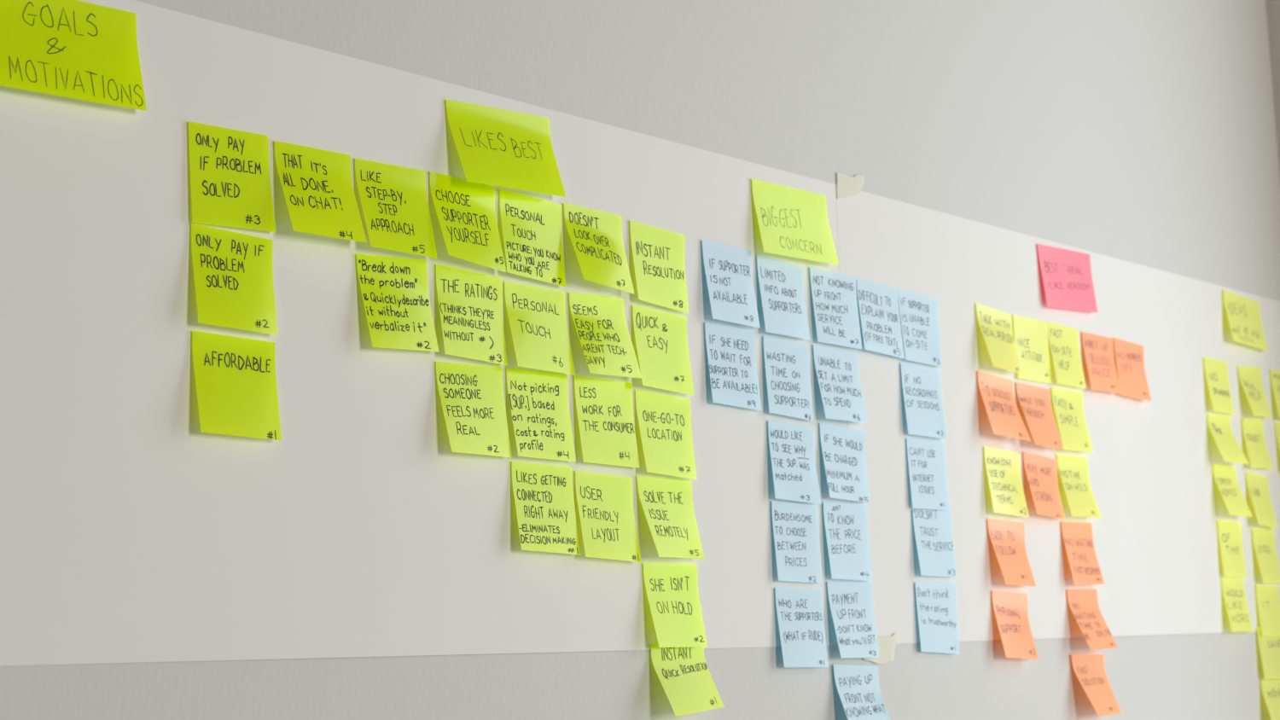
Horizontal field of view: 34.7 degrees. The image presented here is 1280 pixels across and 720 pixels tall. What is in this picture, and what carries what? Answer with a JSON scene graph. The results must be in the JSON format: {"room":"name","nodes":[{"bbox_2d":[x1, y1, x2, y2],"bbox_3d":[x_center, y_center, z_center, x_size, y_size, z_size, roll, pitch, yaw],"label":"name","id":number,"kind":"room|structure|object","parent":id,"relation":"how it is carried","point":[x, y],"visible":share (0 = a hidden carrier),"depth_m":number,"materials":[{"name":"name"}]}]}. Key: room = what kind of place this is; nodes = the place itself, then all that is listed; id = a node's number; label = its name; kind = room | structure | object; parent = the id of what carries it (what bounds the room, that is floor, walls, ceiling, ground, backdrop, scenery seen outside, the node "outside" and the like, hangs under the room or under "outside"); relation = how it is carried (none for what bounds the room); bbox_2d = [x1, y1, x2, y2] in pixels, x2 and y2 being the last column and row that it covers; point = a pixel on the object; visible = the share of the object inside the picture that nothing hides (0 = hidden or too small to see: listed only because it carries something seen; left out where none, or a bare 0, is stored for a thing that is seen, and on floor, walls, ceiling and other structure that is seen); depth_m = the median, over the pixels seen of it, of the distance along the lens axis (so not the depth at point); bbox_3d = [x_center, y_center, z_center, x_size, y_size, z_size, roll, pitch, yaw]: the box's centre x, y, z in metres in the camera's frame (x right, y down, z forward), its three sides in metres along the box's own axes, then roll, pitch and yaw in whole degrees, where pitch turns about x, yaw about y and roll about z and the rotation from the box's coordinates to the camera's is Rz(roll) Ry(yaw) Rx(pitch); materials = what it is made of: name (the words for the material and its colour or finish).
{"room":"office meeting room","nodes":[
{"label":"office meeting room","id":0,"kind":"room"},
{"bbox_2d":[0,0,1279,719],"bbox_3d":[-0.792,-0.341,1.090,0.120,3.300,5.235,-9,-11,40],"label":"wall","id":1,"kind":"structure","parent":0,"point":[1143,132],"depth_m":2.20,"materials":[{"name":"white paint"}]},
{"bbox_2d":[0,0,855,666],"bbox_3d":[-0.575,-0.056,1.198,0.002,0.479,2.530,-9,-11,40],"label":"paper sheet","id":2,"kind":"object","parent":1,"relation":"attached to","point":[130,532],"visible":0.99,"depth_m":1.56,"materials":[{"name":"white paper"}]},
{"bbox_2d":[0,0,146,110],"bbox_3d":[-0.400,-0.218,1.424,0.011,0.080,0.129,-9,-11,40],"label":"sticky note","id":3,"kind":"object","parent":2,"relation":"attached to","point":[72,49],"visible":1,"depth_m":1.43,"materials":[{"name":"yellow paper"}]},
{"bbox_2d":[188,121,276,232],"bbox_3d":[-0.304,-0.136,1.527,0.005,0.078,0.078,-9,-11,40],"label":"sticky note","id":4,"kind":"object","parent":2,"relation":"attached to","point":[230,177],"visible":1,"depth_m":1.53,"materials":[{"name":"yellow paper"}]},
{"bbox_2d":[191,222,278,335],"bbox_3d":[-0.299,-0.059,1.514,0.011,0.077,0.077,-9,-11,40],"label":"sticky note","id":5,"kind":"object","parent":2,"relation":"attached to","point":[233,271],"visible":1,"depth_m":1.51,"materials":[{"name":"yellow paper"}]},
{"bbox_2d":[192,330,281,440],"bbox_3d":[-0.295,0.019,1.504,0.011,0.077,0.078,-9,-11,40],"label":"sticky note","id":6,"kind":"object","parent":2,"relation":"attached to","point":[235,378],"visible":1,"depth_m":1.50,"materials":[{"name":"yellow paper"}]},
{"bbox_2d":[274,140,366,242],"bbox_3d":[-0.246,-0.130,1.583,0.019,0.075,0.078,-9,-11,40],"label":"sticky note","id":7,"kind":"object","parent":2,"relation":"attached to","point":[317,184],"visible":1,"depth_m":1.58,"materials":[{"name":"yellow paper"}]},
{"bbox_2d":[354,157,437,258],"bbox_3d":[-0.194,-0.123,1.646,0.015,0.076,0.078,-9,-11,40],"label":"sticky note","id":8,"kind":"object","parent":2,"relation":"attached to","point":[393,198],"visible":1,"depth_m":1.65,"materials":[{"name":"yellow paper"}]},
{"bbox_2d":[356,253,439,351],"bbox_3d":[-0.192,-0.046,1.637,0.012,0.080,0.081,-9,-11,40],"label":"sticky note","id":9,"kind":"object","parent":2,"relation":"attached to","point":[395,294],"visible":1,"depth_m":1.64,"materials":[{"name":"yellow paper"}]},
{"bbox_2d":[430,171,506,273],"bbox_3d":[-0.140,-0.116,1.705,0.021,0.078,0.076,-9,-11,40],"label":"sticky note","id":10,"kind":"object","parent":2,"relation":"attached to","point":[466,212],"visible":1,"depth_m":1.71,"materials":[{"name":"yellow paper"}]},
{"bbox_2d":[436,264,507,366],"bbox_3d":[-0.138,-0.037,1.701,0.010,0.079,0.079,-9,-11,40],"label":"sticky note","id":11,"kind":"object","parent":2,"relation":"attached to","point":[470,303],"visible":1,"depth_m":1.70,"materials":[{"name":"yellow paper"}]},
{"bbox_2d":[436,361,511,458],"bbox_3d":[-0.134,0.040,1.688,0.014,0.077,0.079,-9,-11,40],"label":"sticky note","id":12,"kind":"object","parent":2,"relation":"attached to","point":[472,397],"visible":1,"depth_m":1.69,"materials":[{"name":"yellow paper"}]},
{"bbox_2d":[446,98,565,197],"bbox_3d":[-0.112,-0.181,1.752,0.019,0.080,0.130,-9,-11,40],"label":"sticky note","id":13,"kind":"object","parent":2,"relation":"attached to","point":[496,147],"visible":1,"depth_m":1.75,"materials":[{"name":"yellow paper"}]},
{"bbox_2d":[500,189,565,286],"bbox_3d":[-0.091,-0.105,1.770,0.009,0.078,0.080,-9,-11,40],"label":"sticky note","id":14,"kind":"object","parent":2,"relation":"attached to","point":[532,227],"visible":1,"depth_m":1.77,"materials":[{"name":"yellow paper"}]},
{"bbox_2d":[504,281,575,374],"bbox_3d":[-0.084,-0.027,1.760,0.014,0.075,0.076,-9,-11,40],"label":"sticky note","id":15,"kind":"object","parent":2,"relation":"attached to","point":[537,316],"visible":1,"depth_m":1.76,"materials":[{"name":"yellow paper"}]},
{"bbox_2d":[506,368,575,462],"bbox_3d":[-0.083,0.047,1.750,0.011,0.077,0.077,-9,-11,40],"label":"sticky note","id":16,"kind":"object","parent":2,"relation":"attached to","point":[538,401],"visible":1,"depth_m":1.75,"materials":[{"name":"yellow paper"}]},
{"bbox_2d":[512,461,580,555],"bbox_3d":[-0.079,0.126,1.739,0.011,0.078,0.077,-9,-11,40],"label":"sticky note","id":17,"kind":"object","parent":2,"relation":"attached to","point":[543,494],"visible":1,"depth_m":1.74,"materials":[{"name":"yellow paper"}]},
{"bbox_2d":[564,203,634,294],"bbox_3d":[-0.033,-0.100,1.828,0.022,0.076,0.078,-9,-11,40],"label":"sticky note","id":18,"kind":"object","parent":2,"relation":"attached to","point":[596,238],"visible":1,"depth_m":1.83,"materials":[{"name":"yellow paper"}]},
{"bbox_2d":[569,292,642,378],"bbox_3d":[-0.028,-0.022,1.820,0.020,0.077,0.079,-9,-11,40],"label":"sticky note","id":19,"kind":"object","parent":2,"relation":"attached to","point":[600,322],"visible":1,"depth_m":1.82,"materials":[{"name":"yellow paper"}]},
{"bbox_2d":[574,376,639,468],"bbox_3d":[-0.028,0.055,1.815,0.007,0.078,0.078,-9,-11,40],"label":"sticky note","id":20,"kind":"object","parent":2,"relation":"attached to","point":[604,407],"visible":1,"depth_m":1.81,"materials":[{"name":"yellow paper"}]},
{"bbox_2d":[575,471,641,562],"bbox_3d":[-0.027,0.138,1.798,0.012,0.079,0.078,-9,-11,40],"label":"sticky note","id":21,"kind":"object","parent":2,"relation":"attached to","point":[605,503],"visible":1,"depth_m":1.80,"materials":[{"name":"yellow paper"}]},
{"bbox_2d":[630,220,689,314],"bbox_3d":[0.021,-0.086,1.898,0.009,0.080,0.081,-9,-11,40],"label":"sticky note","id":22,"kind":"object","parent":2,"relation":"attached to","point":[658,253],"visible":1,"depth_m":1.90,"materials":[{"name":"yellow paper"}]},
{"bbox_2d":[632,305,694,395],"bbox_3d":[0.023,-0.009,1.885,0.011,0.079,0.080,-9,-11,40],"label":"sticky note","id":23,"kind":"object","parent":2,"relation":"attached to","point":[661,340],"visible":1,"depth_m":1.89,"materials":[{"name":"yellow paper"}]},
{"bbox_2d":[635,389,697,480],"bbox_3d":[0.027,0.069,1.875,0.011,0.080,0.080,-9,-11,40],"label":"sticky note","id":24,"kind":"object","parent":2,"relation":"attached to","point":[665,421],"visible":1,"depth_m":1.88,"materials":[{"name":"yellow paper"}]},
{"bbox_2d":[637,476,703,558],"bbox_3d":[0.032,0.143,1.859,0.021,0.074,0.078,-9,-11,40],"label":"sticky note","id":25,"kind":"object","parent":2,"relation":"attached to","point":[666,503],"visible":1,"depth_m":1.86,"materials":[{"name":"yellow paper"}]},
{"bbox_2d":[643,563,707,647],"bbox_3d":[0.035,0.222,1.852,0.015,0.076,0.077,-9,-11,40],"label":"sticky note","id":26,"kind":"object","parent":2,"relation":"attached to","point":[672,590],"visible":1,"depth_m":1.85,"materials":[{"name":"yellow paper"}]},
{"bbox_2d":[702,239,760,328],"bbox_3d":[0.089,-0.073,1.977,0.009,0.079,0.077,-9,-11,40],"label":"sticky note","id":27,"kind":"object","parent":2,"relation":"attached to","point":[728,270],"visible":1,"depth_m":1.98,"materials":[{"name":"blue paper"}]},
{"bbox_2d":[704,322,762,411],"bbox_3d":[0.090,0.007,1.966,0.006,0.080,0.077,-9,-11,40],"label":"sticky note","id":28,"kind":"object","parent":2,"relation":"attached to","point":[730,350],"visible":1,"depth_m":1.97,"materials":[{"name":"blue paper"}]},
{"bbox_2d":[756,254,810,340],"bbox_3d":[0.145,-0.063,2.041,0.008,0.080,0.077,-9,-11,40],"label":"sticky note","id":29,"kind":"object","parent":2,"relation":"attached to","point":[781,283],"visible":1,"depth_m":2.04,"materials":[{"name":"blue paper"}]},
{"bbox_2d":[763,336,814,421],"bbox_3d":[0.149,0.019,2.032,0.006,0.080,0.079,-9,-11,40],"label":"sticky note","id":30,"kind":"object","parent":2,"relation":"attached to","point":[787,363],"visible":1,"depth_m":2.03,"materials":[{"name":"blue paper"}]},
{"bbox_2d":[768,420,821,504],"bbox_3d":[0.153,0.101,2.021,0.007,0.080,0.078,-9,-11,40],"label":"sticky note","id":31,"kind":"object","parent":2,"relation":"attached to","point":[791,446],"visible":1,"depth_m":2.02,"materials":[{"name":"blue paper"}]},
{"bbox_2d":[751,179,838,265],"bbox_3d":[0.158,-0.139,2.069,0.011,0.078,0.128,-9,-11,40],"label":"sticky note","id":32,"kind":"object","parent":2,"relation":"attached to","point":[794,223],"visible":1,"depth_m":2.07,"materials":[{"name":"yellow paper"}]},
{"bbox_2d":[771,500,823,583],"bbox_3d":[0.156,0.179,2.011,0.005,0.080,0.077,-9,-11,40],"label":"sticky note","id":33,"kind":"object","parent":2,"relation":"attached to","point":[795,526],"visible":1,"depth_m":2.01,"materials":[{"name":"blue paper"}]},
{"bbox_2d":[775,587,829,667],"bbox_3d":[0.160,0.262,1.999,0.007,0.078,0.078,-9,-11,40],"label":"sticky note","id":34,"kind":"object","parent":2,"relation":"attached to","point":[800,611],"visible":1,"depth_m":2.00,"materials":[{"name":"blue paper"}]},
{"bbox_2d":[809,267,861,349],"bbox_3d":[0.204,-0.053,2.111,0.006,0.079,0.083,-9,-11,40],"label":"sticky note","id":35,"kind":"object","parent":2,"relation":"attached to","point":[834,294],"visible":1,"depth_m":2.11,"materials":[{"name":"blue paper"}]},
{"bbox_2d":[813,344,867,423],"bbox_3d":[0.207,0.025,2.096,0.011,0.076,0.079,-9,-11,40],"label":"sticky note","id":36,"kind":"object","parent":2,"relation":"attached to","point":[837,370],"visible":1,"depth_m":2.10,"materials":[{"name":"blue paper"}]},
{"bbox_2d":[819,423,869,502],"bbox_3d":[0.212,0.105,2.089,0.009,0.078,0.081,-9,-11,40],"label":"sticky note","id":37,"kind":"object","parent":2,"relation":"attached to","point":[843,449],"visible":1,"depth_m":2.09,"materials":[{"name":"blue paper"}]},
{"bbox_2d":[823,501,872,581],"bbox_3d":[0.213,0.185,2.076,0.006,0.079,0.077,-9,-11,40],"label":"sticky note","id":38,"kind":"object","parent":2,"relation":"attached to","point":[846,524],"visible":1,"depth_m":2.08,"materials":[{"name":"blue paper"}]},
{"bbox_2d":[837,172,864,198],"bbox_3d":[0.224,-0.183,2.165,0.001,0.033,0.053,-9,-11,40],"label":"tape","id":39,"kind":"object","parent":2,"relation":"attached to","point":[847,186],"visible":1,"depth_m":2.16,"materials":[{"name":"white paper"}]},
{"bbox_2d":[827,581,879,657],"bbox_3d":[0.218,0.262,2.064,0.012,0.077,0.078,-9,-11,40],"label":"sticky note","id":40,"kind":"object","parent":2,"relation":"attached to","point":[851,604],"visible":1,"depth_m":2.06,"materials":[{"name":"blue paper"}]},
{"bbox_2d":[863,632,896,663],"bbox_3d":[0.247,0.296,2.101,0.001,0.032,0.065,-9,-11,40],"label":"tape","id":41,"kind":"object","parent":2,"relation":"attached to","point":[887,644],"visible":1,"depth_m":2.11,"materials":[{"name":"white paper"}]},
{"bbox_2d":[651,644,724,716],"bbox_3d":[0.045,0.285,1.843,0.027,0.068,0.077,-9,-11,40],"label":"sticky note","id":42,"kind":"object","parent":1,"relation":"attached to","point":[683,674],"visible":1,"depth_m":1.84,"materials":[{"name":"yellow paper"}]},
{"bbox_2d":[833,664,890,719],"bbox_3d":[0.228,0.346,2.052,0.021,0.082,0.079,-9,-11,40],"label":"sticky note","id":43,"kind":"object","parent":1,"relation":"attached to","point":[858,686],"visible":1,"depth_m":2.06,"materials":[{"name":"blue paper"}]},
{"bbox_2d":[835,184,1279,644],"bbox_3d":[0.586,0.103,2.541,0.001,0.480,1.144,-9,-11,40],"label":"paper sheet","id":44,"kind":"object","parent":1,"relation":"attached to","point":[1160,503],"visible":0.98,"depth_m":2.46,"materials":[{"name":"white paper"}]},
{"bbox_2d":[856,279,904,358],"bbox_3d":[0.256,-0.043,2.171,0.007,0.079,0.079,-9,-11,40],"label":"sticky note","id":45,"kind":"object","parent":44,"relation":"attached to","point":[878,304],"visible":1,"depth_m":2.17,"materials":[{"name":"blue paper"}]},
{"bbox_2d":[897,289,942,367],"bbox_3d":[0.308,-0.034,2.231,0.005,0.079,0.080,-9,-11,40],"label":"sticky note","id":46,"kind":"object","parent":44,"relation":"attached to","point":[919,314],"visible":1,"depth_m":2.23,"materials":[{"name":"blue paper"}]},
{"bbox_2d":[901,363,946,439],"bbox_3d":[0.308,0.045,2.216,0.006,0.078,0.078,-9,-11,40],"label":"sticky note","id":47,"kind":"object","parent":44,"relation":"attached to","point":[922,391],"visible":1,"depth_m":2.21,"materials":[{"name":"blue paper"}]},
{"bbox_2d":[906,438,949,510],"bbox_3d":[0.311,0.123,2.207,0.003,0.076,0.075,-9,-11,40],"label":"sticky note","id":48,"kind":"object","parent":44,"relation":"attached to","point":[926,458],"visible":1,"depth_m":2.21,"materials":[{"name":"blue paper"}]},
{"bbox_2d":[913,509,956,577],"bbox_3d":[0.318,0.196,2.199,0.007,0.074,0.077,-9,-11,40],"label":"sticky note","id":49,"kind":"object","parent":44,"relation":"attached to","point":[933,528],"visible":1,"depth_m":2.20,"materials":[{"name":"blue paper"}]},
{"bbox_2d":[915,582,960,654],"bbox_3d":[0.320,0.277,2.188,0.003,0.077,0.081,-9,-11,40],"label":"sticky note","id":50,"kind":"object","parent":44,"relation":"attached to","point":[936,602],"visible":1,"depth_m":2.19,"materials":[{"name":"blue paper"}]},
{"bbox_2d":[976,303,1020,373],"bbox_3d":[0.416,-0.025,2.347,0.018,0.076,0.078,-9,-11,40],"label":"sticky note","id":51,"kind":"object","parent":44,"relation":"attached to","point":[996,326],"visible":1,"depth_m":2.35,"materials":[{"name":"yellow paper"}]},
{"bbox_2d":[977,371,1030,441],"bbox_3d":[0.415,0.053,2.330,0.021,0.078,0.081,-9,-11,40],"label":"sticky note","id":52,"kind":"object","parent":44,"relation":"attached to","point":[997,392],"visible":1,"depth_m":2.33,"materials":[{"name":"orange paper"}]},
{"bbox_2d":[983,446,1029,517],"bbox_3d":[0.418,0.139,2.324,0.010,0.079,0.081,-9,-11,40],"label":"sticky note","id":53,"kind":"object","parent":44,"relation":"attached to","point":[1003,467],"visible":1,"depth_m":2.32,"materials":[{"name":"yellow paper"}]},
{"bbox_2d":[987,518,1035,586],"bbox_3d":[0.424,0.218,2.311,0.018,0.076,0.080,-9,-11,40],"label":"sticky note","id":54,"kind":"object","parent":44,"relation":"attached to","point":[1007,538],"visible":1,"depth_m":2.31,"materials":[{"name":"orange paper"}]},
{"bbox_2d":[992,590,1039,659],"bbox_3d":[0.423,0.298,2.298,0.014,0.078,0.080,-9,-11,40],"label":"sticky note","id":55,"kind":"object","parent":44,"relation":"attached to","point":[1010,608],"visible":1,"depth_m":2.30,"materials":[{"name":"orange paper"}]},
{"bbox_2d":[1012,314,1051,383],"bbox_3d":[0.464,-0.012,2.413,0.002,0.076,0.080,-9,-11,40],"label":"sticky note","id":56,"kind":"object","parent":44,"relation":"attached to","point":[1031,335],"visible":1,"depth_m":2.41,"materials":[{"name":"yellow paper"}]},
{"bbox_2d":[1016,382,1063,449],"bbox_3d":[0.471,0.065,2.394,0.020,0.076,0.078,-9,-11,40],"label":"sticky note","id":57,"kind":"object","parent":44,"relation":"attached to","point":[1035,403],"visible":1,"depth_m":2.40,"materials":[{"name":"orange paper"}]},
{"bbox_2d":[1023,451,1065,519],"bbox_3d":[0.475,0.147,2.387,0.015,0.077,0.081,-9,-11,40],"label":"sticky note","id":58,"kind":"object","parent":44,"relation":"attached to","point":[1041,471],"visible":1,"depth_m":2.39,"materials":[{"name":"orange paper"}]},
{"bbox_2d":[1047,321,1086,389],"bbox_3d":[0.517,-0.006,2.470,0.008,0.076,0.077,-9,-11,40],"label":"sticky note","id":59,"kind":"object","parent":44,"relation":"attached to","point":[1064,341],"visible":1,"depth_m":2.47,"materials":[{"name":"yellow paper"}]},
{"bbox_2d":[1037,244,1098,313],"bbox_3d":[0.523,-0.098,2.497,0.006,0.081,0.131,-9,-11,40],"label":"sticky note","id":60,"kind":"object","parent":44,"relation":"attached to","point":[1067,276],"visible":1,"depth_m":2.50,"materials":[{"name":"pink paper"}]},
{"bbox_2d":[1052,387,1093,453],"bbox_3d":[0.521,0.073,2.458,0.011,0.076,0.076,-9,-11,40],"label":"sticky note","id":61,"kind":"object","parent":44,"relation":"attached to","point":[1068,405],"visible":1,"depth_m":2.46,"materials":[{"name":"yellow paper"}]},
{"bbox_2d":[1057,454,1101,517],"bbox_3d":[0.527,0.151,2.447,0.015,0.075,0.076,-9,-11,40],"label":"sticky note","id":62,"kind":"object","parent":44,"relation":"attached to","point":[1073,471],"visible":1,"depth_m":2.45,"materials":[{"name":"yellow paper"}]},
{"bbox_2d":[1061,521,1104,585],"bbox_3d":[0.529,0.231,2.437,0.012,0.076,0.076,-9,-11,40],"label":"sticky note","id":63,"kind":"object","parent":44,"relation":"attached to","point":[1078,537],"visible":1,"depth_m":2.44,"materials":[{"name":"orange paper"}]},
{"bbox_2d":[1066,588,1117,650],"bbox_3d":[0.538,0.307,2.423,0.026,0.072,0.076,-9,-11,40],"label":"sticky note","id":64,"kind":"object","parent":44,"relation":"attached to","point":[1084,605],"visible":1,"depth_m":2.42,"materials":[{"name":"orange paper"}]},
{"bbox_2d":[1082,331,1121,394],"bbox_3d":[0.573,0.004,2.535,0.009,0.073,0.080,-9,-11,40],"label":"sticky note","id":65,"kind":"object","parent":44,"relation":"attached to","point":[1098,350],"visible":1,"depth_m":2.53,"materials":[{"name":"orange paper"}]},
{"bbox_2d":[1113,337,1151,401],"bbox_3d":[0.627,0.013,2.596,0.009,0.077,0.083,-9,-11,40],"label":"sticky note","id":66,"kind":"object","parent":44,"relation":"attached to","point":[1129,356],"visible":1,"depth_m":2.60,"materials":[{"name":"orange paper"}]},
{"bbox_2d":[1204,357,1234,415],"bbox_3d":[0.791,0.035,2.786,0.009,0.075,0.076,-9,-11,40],"label":"sticky note","id":67,"kind":"object","parent":44,"relation":"attached to","point":[1216,370],"visible":1,"depth_m":2.79,"materials":[{"name":"yellow paper"}]},
{"bbox_2d":[1207,414,1249,464],"bbox_3d":[0.795,0.106,2.767,0.023,0.069,0.078,-9,-11,40],"label":"sticky note","id":68,"kind":"object","parent":44,"relation":"attached to","point":[1219,426],"visible":1,"depth_m":2.77,"materials":[{"name":"yellow paper"}]},
{"bbox_2d":[1217,520,1246,577],"bbox_3d":[0.799,0.255,2.757,0.005,0.076,0.076,-9,-11,40],"label":"sticky note","id":69,"kind":"object","parent":44,"relation":"attached to","point":[1230,533],"visible":1,"depth_m":2.76,"materials":[{"name":"yellow paper"}]},
{"bbox_2d":[1212,464,1252,517],"bbox_3d":[0.800,0.176,2.762,0.021,0.071,0.076,-9,-11,40],"label":"sticky note","id":70,"kind":"object","parent":44,"relation":"attached to","point":[1225,476],"visible":1,"depth_m":2.76,"materials":[{"name":"yellow paper"}]},
{"bbox_2d":[1221,577,1253,632],"bbox_3d":[0.802,0.329,2.743,0.011,0.073,0.076,-9,-11,40],"label":"sticky note","id":71,"kind":"object","parent":44,"relation":"attached to","point":[1233,589],"visible":1,"depth_m":2.74,"materials":[{"name":"yellow paper"}]},
{"bbox_2d":[1222,289,1268,351],"bbox_3d":[0.852,-0.056,2.873,0.013,0.077,0.126,-9,-11,40],"label":"sticky note","id":72,"kind":"object","parent":44,"relation":"attached to","point":[1243,314],"visible":1,"depth_m":2.87,"materials":[{"name":"yellow paper"}]},
{"bbox_2d":[1238,366,1271,418],"bbox_3d":[0.865,0.044,2.866,0.017,0.076,0.079,-9,-11,40],"label":"sticky note","id":73,"kind":"object","parent":44,"relation":"attached to","point":[1250,377],"visible":1,"depth_m":2.87,"materials":[{"name":"yellow paper"}]},
{"bbox_2d":[1242,418,1273,469],"bbox_3d":[0.862,0.116,2.854,0.009,0.072,0.077,-9,-11,40],"label":"sticky note","id":74,"kind":"object","parent":44,"relation":"attached to","point":[1259,456],"visible":1,"depth_m":2.85,"materials":[{"name":"yellow paper"}]},
{"bbox_2d":[1246,472,1277,529],"bbox_3d":[0.866,0.195,2.840,0.015,0.077,0.077,-9,-11,40],"label":"sticky note","id":75,"kind":"object","parent":44,"relation":"attached to","point":[1258,485],"visible":1,"depth_m":2.84,"materials":[{"name":"yellow paper"}]},
{"bbox_2d":[1251,529,1279,583],"bbox_3d":[0.873,0.271,2.837,0.010,0.077,0.076,-9,-11,40],"label":"sticky note","id":76,"kind":"object","parent":44,"relation":"attached to","point":[1264,539],"visible":1,"depth_m":2.84,"materials":[{"name":"yellow paper"}]},
{"bbox_2d":[1256,585,1279,637],"bbox_3d":[0.871,0.347,2.825,0.005,0.072,0.077,-9,-11,40],"label":"sticky note","id":77,"kind":"object","parent":44,"relation":"attached to","point":[1268,601],"visible":1,"depth_m":2.82,"materials":[{"name":"yellow paper"}]},
{"bbox_2d":[1270,369,1279,418],"bbox_3d":[0.931,0.051,2.949,0.008,0.074,0.076,-9,-11,40],"label":"sticky note","id":78,"kind":"object","parent":44,"relation":"attached to","point":[1275,375],"visible":1,"depth_m":2.93,"materials":[{"name":"yellow paper"}]},
{"bbox_2d":[1275,422,1279,450],"bbox_3d":[0.935,0.126,2.941,0.006,0.075,0.076,-9,-11,40],"label":"sticky note","id":79,"kind":"object","parent":44,"relation":"attached to","point":[1277,424],"visible":1,"depth_m":2.92,"materials":[{"name":"yellow paper"}]},
{"bbox_2d":[1070,654,1121,716],"bbox_3d":[0.543,0.383,2.413,0.028,0.072,0.079,-9,-11,40],"label":"sticky note","id":80,"kind":"object","parent":1,"relation":"attached to","point":[1089,669],"visible":1,"depth_m":2.42,"materials":[{"name":"orange paper"}]},
{"bbox_2d":[1256,628,1279,679],"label":"sticky note","id":81,"kind":"object","parent":1,"relation":"attached to","point":[1269,646],"visible":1,"depth_m":2.81,"materials":[{"name":"yellow paper"}]},
{"bbox_2d":[1261,680,1279,719],"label":"sticky note","id":82,"kind":"object","parent":1,"relation":"attached to","point":[1271,689],"visible":1,"depth_m":2.79,"materials":[{"name":"yellow paper"}]},
{"bbox_2d":[1265,0,1279,173],"bbox_3d":[2.475,-0.343,1.833,4.120,3.300,0.140,-9,-11,40],"label":"wall","id":83,"kind":"structure","parent":0,"point":[1272,6],"depth_m":3.07,"materials":[{"name":"white paint"}]}
]}

